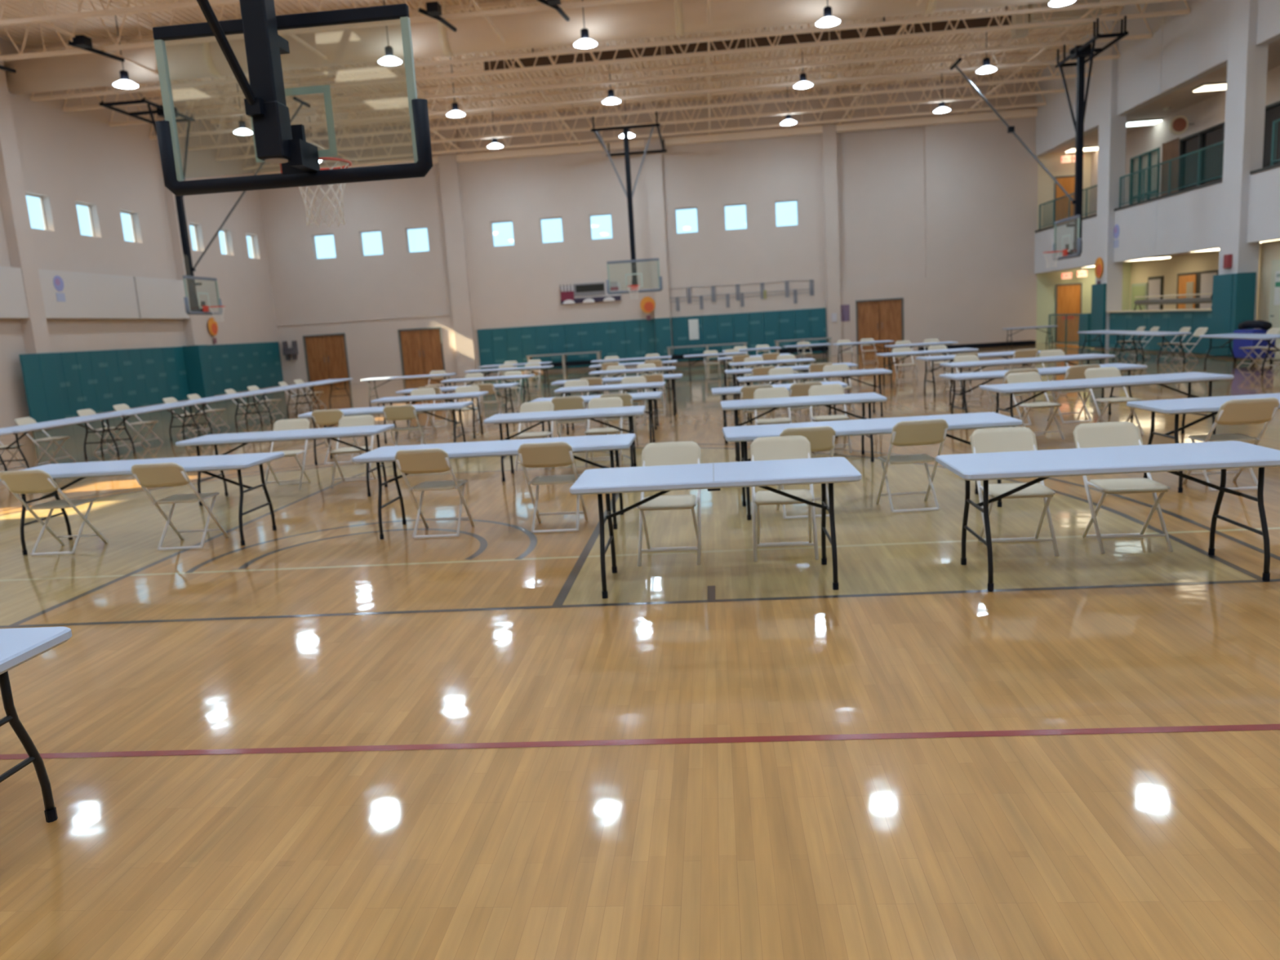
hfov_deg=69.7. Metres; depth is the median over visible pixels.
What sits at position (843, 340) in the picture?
folding chair
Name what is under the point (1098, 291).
wall padding
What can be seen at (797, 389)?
folding chair
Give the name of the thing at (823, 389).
folding chair
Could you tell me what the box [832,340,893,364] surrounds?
folding table
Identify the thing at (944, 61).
roof truss
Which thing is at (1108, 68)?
column
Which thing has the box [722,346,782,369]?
folding table
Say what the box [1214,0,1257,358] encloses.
column
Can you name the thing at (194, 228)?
window
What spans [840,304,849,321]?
poster
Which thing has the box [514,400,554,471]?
folding chair
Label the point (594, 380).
folding chair
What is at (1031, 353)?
folding chair
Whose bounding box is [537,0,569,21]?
bracket
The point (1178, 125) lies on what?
wall clock
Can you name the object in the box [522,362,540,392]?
folding chair
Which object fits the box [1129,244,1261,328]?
wall
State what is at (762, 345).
folding chair
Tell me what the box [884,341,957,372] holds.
folding table
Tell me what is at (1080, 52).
goal
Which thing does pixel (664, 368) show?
folding table
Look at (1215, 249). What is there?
ceiling light
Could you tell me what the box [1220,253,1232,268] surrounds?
fire alarm
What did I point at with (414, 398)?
folding table
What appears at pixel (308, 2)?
trim
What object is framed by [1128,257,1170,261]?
diffuser
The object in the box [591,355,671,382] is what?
folding table
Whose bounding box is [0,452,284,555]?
folding table
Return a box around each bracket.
[0,65,16,73]
[68,35,124,62]
[417,1,457,31]
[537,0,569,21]
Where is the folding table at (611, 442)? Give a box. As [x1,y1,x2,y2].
[351,433,635,539]
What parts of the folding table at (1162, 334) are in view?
leg, leg, leg, leg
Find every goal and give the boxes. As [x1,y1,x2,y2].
[98,96,311,321]
[152,0,432,226]
[591,111,666,299]
[950,15,1128,268]
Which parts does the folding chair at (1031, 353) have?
seat, backrest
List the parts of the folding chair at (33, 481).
backrest, leg, leg, seat, leg, seat rail, leg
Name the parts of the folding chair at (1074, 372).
leg, leg, seat, backrest, leg, leg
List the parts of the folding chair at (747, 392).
leg, backrest, seat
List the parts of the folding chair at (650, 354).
backrest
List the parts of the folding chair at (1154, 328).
leg, leg, backrest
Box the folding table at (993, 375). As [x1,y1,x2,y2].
[939,363,1146,418]
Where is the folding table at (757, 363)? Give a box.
[728,358,815,397]
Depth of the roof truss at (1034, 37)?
31.35 m
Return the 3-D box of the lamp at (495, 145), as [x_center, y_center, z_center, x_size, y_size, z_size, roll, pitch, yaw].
[-5.454,-13.268,34.150,0.580,1.750,0.580,-3,10,5]
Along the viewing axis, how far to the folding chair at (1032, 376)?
11.58 m
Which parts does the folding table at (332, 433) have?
leg, leg, rail, leg, leg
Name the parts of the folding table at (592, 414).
leg, leg, rail, leg, leg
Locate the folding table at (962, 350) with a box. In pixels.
[875,347,978,387]
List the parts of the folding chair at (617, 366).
seat, backrest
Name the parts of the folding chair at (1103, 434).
leg, leg, seat rail, backrest, seat, leg, leg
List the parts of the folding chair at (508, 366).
backrest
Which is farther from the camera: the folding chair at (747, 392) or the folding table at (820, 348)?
the folding table at (820, 348)
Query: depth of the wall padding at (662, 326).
37.80 m
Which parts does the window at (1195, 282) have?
wood panel, glazed panel, pale panel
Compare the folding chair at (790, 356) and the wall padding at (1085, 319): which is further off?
the wall padding at (1085, 319)
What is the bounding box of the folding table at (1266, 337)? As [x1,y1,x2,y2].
[1199,333,1279,375]
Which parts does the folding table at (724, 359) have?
leg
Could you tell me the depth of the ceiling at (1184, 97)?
27.43 m
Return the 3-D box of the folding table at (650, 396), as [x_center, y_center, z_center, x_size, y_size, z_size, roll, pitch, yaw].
[-0.597,-0.824,13.166,1.860,0.737,0.760,-3,10,5]
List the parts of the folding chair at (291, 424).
leg, leg, seat, backrest, leg, leg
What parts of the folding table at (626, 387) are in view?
leg, rail, leg, leg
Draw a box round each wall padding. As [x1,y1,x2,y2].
[18,352,65,422]
[54,346,189,417]
[182,345,209,398]
[203,344,214,396]
[207,342,283,395]
[476,318,656,373]
[654,317,672,360]
[671,307,826,361]
[1078,313,1091,346]
[1090,283,1106,347]
[1108,310,1211,354]
[1209,273,1233,356]
[1229,271,1256,356]
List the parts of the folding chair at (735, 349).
backrest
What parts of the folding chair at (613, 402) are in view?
leg, seat, backrest, leg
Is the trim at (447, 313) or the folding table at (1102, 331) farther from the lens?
the trim at (447, 313)
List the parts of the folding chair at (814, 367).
backrest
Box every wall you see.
[0,37,279,428]
[253,71,1131,385]
[1034,0,1279,355]
[1089,66,1279,215]
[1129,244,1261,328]
[1257,240,1279,328]
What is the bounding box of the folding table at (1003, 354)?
[915,351,1040,395]
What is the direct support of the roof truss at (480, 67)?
attached to the wall at (68, 158)
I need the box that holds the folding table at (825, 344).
[782,342,831,365]
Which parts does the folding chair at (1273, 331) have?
leg, leg, seat, leg, leg, backrest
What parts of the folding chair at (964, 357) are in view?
backrest, leg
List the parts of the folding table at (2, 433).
leg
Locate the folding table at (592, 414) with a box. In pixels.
[483,405,645,481]
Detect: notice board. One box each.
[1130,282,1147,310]
[1146,275,1164,310]
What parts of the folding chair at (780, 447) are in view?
leg, leg, backrest, seat, leg, leg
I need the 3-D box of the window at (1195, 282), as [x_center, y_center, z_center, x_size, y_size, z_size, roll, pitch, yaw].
[18.983,-6.366,31.275,0.150,1.420,2.700,-3,10,5]
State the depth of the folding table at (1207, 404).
8.10 m
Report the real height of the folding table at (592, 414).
0.737 m
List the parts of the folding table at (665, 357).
rail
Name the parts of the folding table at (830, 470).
leg, leg, leg, leg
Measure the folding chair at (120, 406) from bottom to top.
0.815 m
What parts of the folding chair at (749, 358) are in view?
backrest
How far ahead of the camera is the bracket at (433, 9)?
20.51 m
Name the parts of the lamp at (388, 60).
hanging rod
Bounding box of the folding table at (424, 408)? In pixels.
[297,401,472,464]
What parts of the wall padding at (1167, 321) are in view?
pad panel, pad panel, pad panel, pad panel, pad panel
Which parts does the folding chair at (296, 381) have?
backrest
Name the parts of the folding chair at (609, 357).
backrest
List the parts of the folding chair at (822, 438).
leg, leg, backrest, leg, leg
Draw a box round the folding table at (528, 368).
[464,364,553,393]
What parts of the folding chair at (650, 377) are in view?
backrest, leg, leg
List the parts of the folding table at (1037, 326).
leg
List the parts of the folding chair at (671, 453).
leg, leg, seat, backrest, leg, seat rail, leg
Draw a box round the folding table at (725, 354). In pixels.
[683,351,747,381]
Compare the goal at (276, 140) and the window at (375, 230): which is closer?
the goal at (276, 140)
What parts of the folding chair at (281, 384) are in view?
backrest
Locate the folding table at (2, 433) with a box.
[0,431,12,471]
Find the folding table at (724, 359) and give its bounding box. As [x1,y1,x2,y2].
[717,353,790,386]
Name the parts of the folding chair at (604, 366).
backrest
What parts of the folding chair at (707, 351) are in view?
backrest, seat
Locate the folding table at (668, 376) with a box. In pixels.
[551,373,682,415]
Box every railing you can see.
[1039,184,1097,229]
[1048,313,1079,345]
[1119,141,1223,207]
[1133,293,1212,311]
[1270,119,1279,165]
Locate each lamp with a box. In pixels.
[112,15,138,88]
[233,83,252,134]
[377,0,401,65]
[446,57,465,117]
[487,101,502,148]
[573,0,596,48]
[602,43,620,104]
[619,89,635,137]
[780,78,796,124]
[793,26,813,88]
[815,0,839,26]
[933,62,950,113]
[976,9,996,73]
[1048,0,1075,6]
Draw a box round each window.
[25,193,47,230]
[75,202,94,236]
[120,210,136,242]
[189,223,198,250]
[220,229,228,254]
[245,234,254,258]
[312,233,336,259]
[360,230,383,256]
[405,226,429,253]
[490,220,515,247]
[539,217,564,244]
[589,213,613,239]
[674,207,698,234]
[723,203,747,231]
[774,200,799,227]
[1128,146,1159,204]
[1176,269,1218,309]
[1177,100,1279,191]
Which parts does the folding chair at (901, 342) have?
backrest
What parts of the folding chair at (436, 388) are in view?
backrest, leg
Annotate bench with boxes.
[526,351,601,374]
[666,342,747,366]
[774,337,831,358]
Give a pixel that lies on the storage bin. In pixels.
(1264, 326)
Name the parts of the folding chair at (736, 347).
backrest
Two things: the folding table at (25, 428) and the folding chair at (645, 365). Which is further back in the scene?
the folding chair at (645, 365)
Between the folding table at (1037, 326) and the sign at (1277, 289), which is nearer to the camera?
the sign at (1277, 289)
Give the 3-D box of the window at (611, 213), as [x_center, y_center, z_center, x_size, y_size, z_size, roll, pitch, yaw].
[-1.580,-10.364,37.638,0.940,1.020,0.050,-3,10,5]
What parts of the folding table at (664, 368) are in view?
rail, leg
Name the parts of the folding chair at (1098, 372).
leg, leg, backrest, seat, leg, leg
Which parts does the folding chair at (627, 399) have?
backrest, seat, leg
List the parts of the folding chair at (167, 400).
backrest, leg, seat, leg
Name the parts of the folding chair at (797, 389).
seat, backrest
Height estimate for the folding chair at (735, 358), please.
0.815 m
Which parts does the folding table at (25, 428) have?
leg, rail, leg, leg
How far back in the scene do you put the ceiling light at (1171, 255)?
31.33 m
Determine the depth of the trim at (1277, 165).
21.16 m
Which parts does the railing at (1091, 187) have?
post, post, handrail, rail, post, post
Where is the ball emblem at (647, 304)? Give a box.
[640,296,655,319]
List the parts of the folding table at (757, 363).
rail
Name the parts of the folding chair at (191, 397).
backrest, leg, seat, leg, leg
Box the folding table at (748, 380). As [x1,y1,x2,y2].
[736,368,892,423]
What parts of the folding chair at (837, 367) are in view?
backrest, seat, leg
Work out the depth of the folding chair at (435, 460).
7.76 m
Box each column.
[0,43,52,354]
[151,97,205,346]
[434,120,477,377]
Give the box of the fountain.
[282,340,298,359]
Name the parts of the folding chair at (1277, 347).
seat, leg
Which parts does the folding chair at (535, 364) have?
backrest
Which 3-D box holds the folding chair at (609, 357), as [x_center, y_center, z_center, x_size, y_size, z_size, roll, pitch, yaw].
[-0.862,-3.400,28.325,0.455,0.815,0.676,-3,10,2]
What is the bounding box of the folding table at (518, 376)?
[440,373,534,413]
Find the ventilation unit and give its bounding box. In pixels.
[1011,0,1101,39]
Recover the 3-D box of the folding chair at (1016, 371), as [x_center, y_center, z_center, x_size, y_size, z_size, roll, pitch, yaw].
[5.200,-1.151,12.777,0.455,0.815,0.676,-3,10,1]
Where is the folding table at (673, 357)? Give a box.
[671,351,724,359]
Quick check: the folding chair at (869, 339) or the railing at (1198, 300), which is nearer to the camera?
the railing at (1198, 300)
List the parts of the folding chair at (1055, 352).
backrest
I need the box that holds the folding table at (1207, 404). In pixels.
[1126,392,1279,493]
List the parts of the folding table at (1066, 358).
leg, leg, rail, leg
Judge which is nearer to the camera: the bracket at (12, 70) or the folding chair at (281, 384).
the bracket at (12, 70)
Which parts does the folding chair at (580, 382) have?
backrest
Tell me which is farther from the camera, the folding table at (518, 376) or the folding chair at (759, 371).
the folding table at (518, 376)
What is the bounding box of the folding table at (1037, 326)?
[1001,325,1057,347]
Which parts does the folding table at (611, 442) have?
leg, leg, rail, leg, leg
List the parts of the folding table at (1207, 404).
leg, leg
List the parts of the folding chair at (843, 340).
backrest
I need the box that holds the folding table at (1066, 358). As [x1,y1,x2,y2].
[939,353,1115,408]
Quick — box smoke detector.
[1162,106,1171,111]
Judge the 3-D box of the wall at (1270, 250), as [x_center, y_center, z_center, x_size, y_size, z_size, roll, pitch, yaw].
[14.872,-3.765,18.811,0.120,2.750,7.300,-3,10,5]
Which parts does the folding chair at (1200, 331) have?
leg, seat, leg, leg, backrest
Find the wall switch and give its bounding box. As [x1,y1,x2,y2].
[831,313,836,321]
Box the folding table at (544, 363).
[478,361,551,383]
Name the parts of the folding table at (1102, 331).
leg, leg, leg, leg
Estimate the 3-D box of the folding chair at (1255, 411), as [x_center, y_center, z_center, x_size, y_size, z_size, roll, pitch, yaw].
[5.074,-0.318,7.891,0.455,0.815,0.676,-3,10,6]
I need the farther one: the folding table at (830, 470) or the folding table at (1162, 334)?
the folding table at (1162, 334)
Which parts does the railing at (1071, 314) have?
post, rail, handrail, post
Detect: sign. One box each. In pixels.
[53,275,66,302]
[208,317,217,343]
[1061,152,1071,163]
[1061,269,1071,279]
[1076,267,1087,277]
[1273,271,1279,305]
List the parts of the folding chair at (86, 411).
backrest, leg, leg, seat, leg, leg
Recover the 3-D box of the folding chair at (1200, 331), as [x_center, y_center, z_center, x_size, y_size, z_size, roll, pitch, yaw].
[13.485,-3.313,22.514,0.676,0.815,0.455,-3,10,2]
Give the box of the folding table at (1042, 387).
[978,372,1234,434]
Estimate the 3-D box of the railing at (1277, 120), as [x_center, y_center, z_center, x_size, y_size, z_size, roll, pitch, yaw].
[14.282,-7.186,18.059,0.052,1.005,6.152,-3,10,5]
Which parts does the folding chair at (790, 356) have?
backrest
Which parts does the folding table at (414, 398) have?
leg, leg, rail, leg, leg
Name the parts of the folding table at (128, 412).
leg, leg, rail, leg, leg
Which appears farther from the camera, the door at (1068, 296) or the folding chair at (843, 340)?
the door at (1068, 296)
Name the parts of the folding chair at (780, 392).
leg, backrest, seat, leg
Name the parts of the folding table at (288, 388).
leg, leg, leg, leg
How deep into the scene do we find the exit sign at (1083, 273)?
36.01 m
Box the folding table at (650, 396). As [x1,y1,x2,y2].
[528,391,662,443]
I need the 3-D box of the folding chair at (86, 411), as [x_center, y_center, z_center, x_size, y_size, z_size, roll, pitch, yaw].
[-9.894,-0.910,16.924,0.676,0.815,0.455,-3,10,4]
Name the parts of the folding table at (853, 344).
rail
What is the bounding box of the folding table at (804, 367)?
[724,362,857,399]
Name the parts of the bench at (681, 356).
leg, leg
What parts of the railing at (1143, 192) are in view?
post, post, post, rail, handrail, post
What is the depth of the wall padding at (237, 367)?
36.32 m
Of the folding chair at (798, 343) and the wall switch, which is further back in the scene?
the wall switch
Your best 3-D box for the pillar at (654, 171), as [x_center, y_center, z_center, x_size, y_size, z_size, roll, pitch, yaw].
[0.733,-9.844,37.312,0.650,10.300,0.222,-3,10,5]
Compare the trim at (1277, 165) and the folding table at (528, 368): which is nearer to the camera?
the trim at (1277, 165)
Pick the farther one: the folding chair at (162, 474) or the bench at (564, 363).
the bench at (564, 363)
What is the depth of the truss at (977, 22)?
27.26 m
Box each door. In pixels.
[302,333,351,384]
[397,327,445,380]
[855,297,903,353]
[1053,175,1075,224]
[1055,283,1082,342]
[1160,137,1179,195]
[1268,259,1279,359]
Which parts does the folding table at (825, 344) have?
rail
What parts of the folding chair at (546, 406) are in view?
leg, seat, backrest, leg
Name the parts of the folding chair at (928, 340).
backrest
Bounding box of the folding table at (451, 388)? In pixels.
[395,382,519,426]
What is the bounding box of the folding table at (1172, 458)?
[935,440,1279,591]
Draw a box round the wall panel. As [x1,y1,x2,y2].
[0,266,29,318]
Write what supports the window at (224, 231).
in the wall at (68, 158)
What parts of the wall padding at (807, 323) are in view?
pad panel, pad panel, pad panel, pad panel, pad panel, pad panel, pad panel, pad panel, pad panel, pad panel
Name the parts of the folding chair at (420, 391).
leg, backrest, leg, leg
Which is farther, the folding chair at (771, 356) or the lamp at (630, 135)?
the lamp at (630, 135)
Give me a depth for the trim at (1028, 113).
36.40 m
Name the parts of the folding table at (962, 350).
leg, leg, rail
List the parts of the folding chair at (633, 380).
backrest, leg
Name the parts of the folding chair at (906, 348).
leg, backrest, seat, leg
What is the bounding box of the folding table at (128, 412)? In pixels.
[89,401,202,455]
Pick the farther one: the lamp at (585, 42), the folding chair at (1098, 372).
the lamp at (585, 42)
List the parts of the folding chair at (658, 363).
backrest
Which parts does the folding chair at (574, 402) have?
leg, leg, backrest, seat, leg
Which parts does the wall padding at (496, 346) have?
pad panel, pad panel, pad panel, pad panel, pad panel, pad panel, pad panel, pad panel, pad panel, pad panel, pad panel, pad panel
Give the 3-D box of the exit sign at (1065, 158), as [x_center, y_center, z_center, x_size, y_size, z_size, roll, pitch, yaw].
[16.418,-12.452,35.349,0.394,0.440,0.067,-3,10,5]
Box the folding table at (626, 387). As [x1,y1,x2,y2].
[554,381,665,434]
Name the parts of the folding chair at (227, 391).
backrest, leg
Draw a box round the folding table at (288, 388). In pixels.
[237,384,312,424]
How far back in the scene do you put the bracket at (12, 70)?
22.57 m
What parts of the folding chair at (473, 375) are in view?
backrest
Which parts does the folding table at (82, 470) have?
leg, leg, rail, leg, leg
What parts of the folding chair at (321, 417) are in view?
leg, leg, backrest, leg, leg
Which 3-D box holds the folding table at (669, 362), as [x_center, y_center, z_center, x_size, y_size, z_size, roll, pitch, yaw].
[-0.146,-2.691,24.055,2.280,0.737,0.760,-3,10,3]
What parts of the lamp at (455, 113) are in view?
hanging rod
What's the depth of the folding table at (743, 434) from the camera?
7.92 m
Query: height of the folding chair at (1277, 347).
0.815 m
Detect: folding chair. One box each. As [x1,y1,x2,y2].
[0,441,26,472]
[0,469,107,555]
[14,417,75,466]
[76,408,130,453]
[112,404,163,445]
[131,462,229,550]
[162,397,207,435]
[186,393,229,431]
[224,388,262,423]
[247,385,284,418]
[265,417,311,489]
[278,382,311,412]
[293,379,326,408]
[311,408,361,464]
[328,414,376,488]
[382,404,426,445]
[395,448,474,537]
[407,388,436,437]
[417,386,453,427]
[425,369,445,401]
[451,385,480,435]
[463,373,484,407]
[471,382,502,425]
[495,364,513,393]
[498,370,522,406]
[500,360,517,383]
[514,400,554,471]
[517,441,588,533]
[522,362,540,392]
[525,359,541,386]
[551,395,590,437]
[561,379,589,429]
[579,377,605,419]
[584,396,623,466]
[600,393,638,449]
[601,362,621,393]
[604,355,619,376]
[606,364,626,394]
[619,376,646,426]
[636,363,657,392]
[636,441,701,566]
[640,373,668,416]
[644,353,660,374]
[644,360,665,391]
[703,350,720,378]
[724,348,740,376]
[732,354,750,386]
[733,346,749,368]
[740,384,774,442]
[743,356,764,386]
[750,365,775,386]
[750,435,818,561]
[753,386,791,425]
[755,344,772,366]
[761,352,779,384]
[768,367,800,417]
[776,354,799,384]
[776,426,835,519]
[785,382,822,417]
[796,341,813,365]
[804,362,832,382]
[808,383,851,454]
[822,364,854,414]
[836,339,854,363]
[860,337,878,364]
[875,418,948,512]
[891,346,918,384]
[895,340,918,370]
[923,338,943,368]
[927,345,953,382]
[942,352,977,395]
[953,355,991,402]
[969,426,1058,555]
[991,368,1038,426]
[1003,348,1038,369]
[1006,371,1064,439]
[1039,349,1079,396]
[1047,364,1100,422]
[1072,421,1173,553]
[1084,366,1143,435]
[1115,326,1146,357]
[1127,326,1159,358]
[1155,327,1191,360]
[1170,327,1208,362]
[1182,397,1279,490]
[1236,328,1279,368]
[1257,343,1279,370]
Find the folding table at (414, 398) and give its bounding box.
[370,391,488,443]
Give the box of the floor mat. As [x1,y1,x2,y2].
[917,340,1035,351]
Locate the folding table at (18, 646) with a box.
[0,626,71,822]
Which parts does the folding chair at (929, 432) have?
seat rail, leg, leg, seat, backrest, leg, leg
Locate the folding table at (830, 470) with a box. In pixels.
[569,457,862,598]
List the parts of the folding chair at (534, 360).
backrest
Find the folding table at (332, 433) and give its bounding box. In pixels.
[175,424,395,506]
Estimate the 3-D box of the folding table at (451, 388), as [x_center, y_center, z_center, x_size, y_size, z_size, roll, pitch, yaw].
[-3.511,-1.444,17.915,2.280,0.737,0.760,-3,10,5]
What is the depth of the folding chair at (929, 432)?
7.61 m
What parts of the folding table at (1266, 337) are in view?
leg, leg, rail, leg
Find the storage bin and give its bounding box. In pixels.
[1232,320,1275,364]
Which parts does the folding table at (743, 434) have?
leg, leg, rail, leg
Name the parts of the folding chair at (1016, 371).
leg, seat, backrest, leg, leg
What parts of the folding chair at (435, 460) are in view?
leg, leg, backrest, seat, leg, seat rail, leg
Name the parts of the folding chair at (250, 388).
backrest, leg, seat, leg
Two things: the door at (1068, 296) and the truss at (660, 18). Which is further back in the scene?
the door at (1068, 296)
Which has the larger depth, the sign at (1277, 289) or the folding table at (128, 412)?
the sign at (1277, 289)
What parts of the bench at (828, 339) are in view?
leg, leg, leg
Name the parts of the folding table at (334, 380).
leg, leg, leg, leg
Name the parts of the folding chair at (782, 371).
backrest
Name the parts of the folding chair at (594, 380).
backrest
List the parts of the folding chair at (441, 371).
seat, backrest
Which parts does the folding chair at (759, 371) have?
backrest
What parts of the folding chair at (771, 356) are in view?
backrest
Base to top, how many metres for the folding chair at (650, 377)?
0.815 m
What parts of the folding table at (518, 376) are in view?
rail, leg, leg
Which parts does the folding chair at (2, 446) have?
leg, seat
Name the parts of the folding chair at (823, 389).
leg, backrest, seat, leg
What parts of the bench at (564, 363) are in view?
leg, leg, leg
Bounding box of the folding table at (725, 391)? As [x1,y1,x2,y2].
[711,381,848,444]
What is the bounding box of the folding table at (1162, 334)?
[1115,331,1191,364]
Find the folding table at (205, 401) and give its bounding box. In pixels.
[172,391,263,438]
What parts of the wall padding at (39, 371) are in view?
pad panel, pad panel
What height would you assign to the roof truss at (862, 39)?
1.415 m
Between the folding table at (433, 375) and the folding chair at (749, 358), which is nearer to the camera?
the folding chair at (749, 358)
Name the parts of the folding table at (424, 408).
leg, leg, rail, leg, leg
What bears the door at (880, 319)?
in the wall at (941, 219)
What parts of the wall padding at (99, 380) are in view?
pad panel, pad panel, pad panel, pad panel, pad panel, pad panel, pad panel, pad panel, pad panel, pad panel, pad panel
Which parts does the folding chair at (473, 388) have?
seat, backrest, leg, leg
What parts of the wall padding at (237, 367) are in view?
pad panel, pad panel, pad panel, pad panel, pad panel, pad panel, pad panel, pad panel, pad panel, pad panel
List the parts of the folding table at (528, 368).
rail, leg, leg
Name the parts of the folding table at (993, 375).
leg, leg, rail, leg, leg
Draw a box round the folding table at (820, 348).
[778,346,828,353]
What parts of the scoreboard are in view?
maroon panel, display frame, maroon panel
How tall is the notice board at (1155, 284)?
1.400 m
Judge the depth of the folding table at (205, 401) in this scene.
19.47 m
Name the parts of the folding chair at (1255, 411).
seat rail, leg, leg, seat, backrest, leg, leg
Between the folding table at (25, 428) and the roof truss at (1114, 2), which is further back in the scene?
the roof truss at (1114, 2)
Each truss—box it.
[0,0,658,61]
[3,0,1052,94]
[62,0,1190,111]
[178,30,1093,150]
[484,6,1011,71]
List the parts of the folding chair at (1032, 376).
leg, backrest, leg, seat, leg, leg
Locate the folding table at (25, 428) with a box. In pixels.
[0,413,121,468]
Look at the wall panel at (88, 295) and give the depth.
27.17 m
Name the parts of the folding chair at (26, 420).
backrest, leg, seat rail, leg, seat, leg, leg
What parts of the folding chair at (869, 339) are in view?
backrest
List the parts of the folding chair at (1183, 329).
leg, seat, leg, backrest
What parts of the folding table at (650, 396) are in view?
leg, leg, leg, leg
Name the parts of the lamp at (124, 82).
hanging rod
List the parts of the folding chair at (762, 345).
backrest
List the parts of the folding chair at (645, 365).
backrest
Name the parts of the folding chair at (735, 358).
backrest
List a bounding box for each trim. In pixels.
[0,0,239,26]
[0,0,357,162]
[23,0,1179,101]
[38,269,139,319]
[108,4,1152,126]
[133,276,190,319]
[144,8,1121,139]
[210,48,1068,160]
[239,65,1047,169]
[254,107,1037,175]
[275,313,452,326]
[288,0,466,153]
[471,0,581,144]
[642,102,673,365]
[706,0,710,133]
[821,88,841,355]
[837,0,922,124]
[963,0,1106,114]
[1035,213,1097,232]
[1046,341,1275,359]
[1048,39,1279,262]
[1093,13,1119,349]
[1106,308,1211,312]
[1114,179,1222,211]
[1151,1,1163,254]
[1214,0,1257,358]
[1249,163,1279,174]
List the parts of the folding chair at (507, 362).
backrest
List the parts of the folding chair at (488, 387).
backrest, seat, leg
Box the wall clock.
[1168,115,1194,134]
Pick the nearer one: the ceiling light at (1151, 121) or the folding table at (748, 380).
the folding table at (748, 380)
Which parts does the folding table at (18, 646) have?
leg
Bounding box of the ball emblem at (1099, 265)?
[1094,257,1103,284]
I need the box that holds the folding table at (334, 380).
[292,377,352,413]
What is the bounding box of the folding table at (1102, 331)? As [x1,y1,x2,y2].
[1077,329,1142,360]
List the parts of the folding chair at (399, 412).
leg, leg, backrest, seat, leg, leg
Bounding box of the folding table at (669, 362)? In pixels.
[589,360,677,394]
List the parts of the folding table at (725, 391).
leg, leg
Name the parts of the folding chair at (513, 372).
seat, backrest, leg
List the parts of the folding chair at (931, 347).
backrest, seat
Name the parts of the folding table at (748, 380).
rail, leg, leg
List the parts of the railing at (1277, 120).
post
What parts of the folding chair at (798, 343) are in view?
backrest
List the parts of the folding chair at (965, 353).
leg, seat, backrest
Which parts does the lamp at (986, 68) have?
hanging rod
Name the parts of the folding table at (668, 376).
rail, leg, leg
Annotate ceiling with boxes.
[0,0,1125,137]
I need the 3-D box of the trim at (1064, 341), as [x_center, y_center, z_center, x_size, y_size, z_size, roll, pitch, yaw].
[17.032,-3.506,24.898,3.600,0.050,24.700,-3,10,5]
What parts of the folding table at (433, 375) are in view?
leg, rail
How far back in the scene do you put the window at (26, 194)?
26.07 m
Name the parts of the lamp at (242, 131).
hanging rod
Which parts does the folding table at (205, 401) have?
leg, leg, leg, leg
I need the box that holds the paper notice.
[688,319,698,339]
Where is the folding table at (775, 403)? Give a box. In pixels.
[720,392,887,462]
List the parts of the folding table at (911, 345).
rail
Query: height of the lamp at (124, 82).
1.750 m
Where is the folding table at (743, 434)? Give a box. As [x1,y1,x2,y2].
[722,412,1022,519]
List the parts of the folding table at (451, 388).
rail, leg, leg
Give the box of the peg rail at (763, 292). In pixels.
[669,279,813,311]
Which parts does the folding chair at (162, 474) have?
leg, backrest, leg, seat, leg, seat rail, leg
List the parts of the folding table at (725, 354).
leg, rail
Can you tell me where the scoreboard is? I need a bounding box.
[560,281,621,304]
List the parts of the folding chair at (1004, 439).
leg, seat rail, leg, backrest, seat, leg, leg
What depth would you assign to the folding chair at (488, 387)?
17.36 m
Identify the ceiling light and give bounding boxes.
[1064,145,1097,152]
[1126,117,1163,126]
[1128,254,1172,261]
[1191,81,1226,92]
[1191,248,1219,252]
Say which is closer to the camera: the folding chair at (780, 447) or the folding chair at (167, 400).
the folding chair at (780, 447)
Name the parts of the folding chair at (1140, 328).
backrest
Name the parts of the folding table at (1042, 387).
leg, leg, rail, leg, leg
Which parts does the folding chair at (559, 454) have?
leg, leg, backrest, seat, leg, leg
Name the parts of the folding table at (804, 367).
leg, leg, rail, leg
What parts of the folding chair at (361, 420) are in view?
leg, leg, seat, backrest, leg, leg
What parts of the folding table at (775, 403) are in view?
leg, leg, rail, leg, leg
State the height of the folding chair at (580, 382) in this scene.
0.815 m
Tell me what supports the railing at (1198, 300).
on the trim at (1182, 309)
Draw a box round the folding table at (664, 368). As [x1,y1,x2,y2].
[588,366,675,401]
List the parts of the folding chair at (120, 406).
backrest, leg, leg, seat, leg, leg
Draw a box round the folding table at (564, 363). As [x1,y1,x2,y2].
[541,360,596,366]
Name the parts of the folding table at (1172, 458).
leg, leg, leg, leg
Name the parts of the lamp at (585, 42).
hanging rod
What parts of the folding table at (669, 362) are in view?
rail, leg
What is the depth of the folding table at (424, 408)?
13.31 m
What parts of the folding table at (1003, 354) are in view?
leg, leg, rail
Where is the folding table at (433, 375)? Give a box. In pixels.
[360,373,456,407]

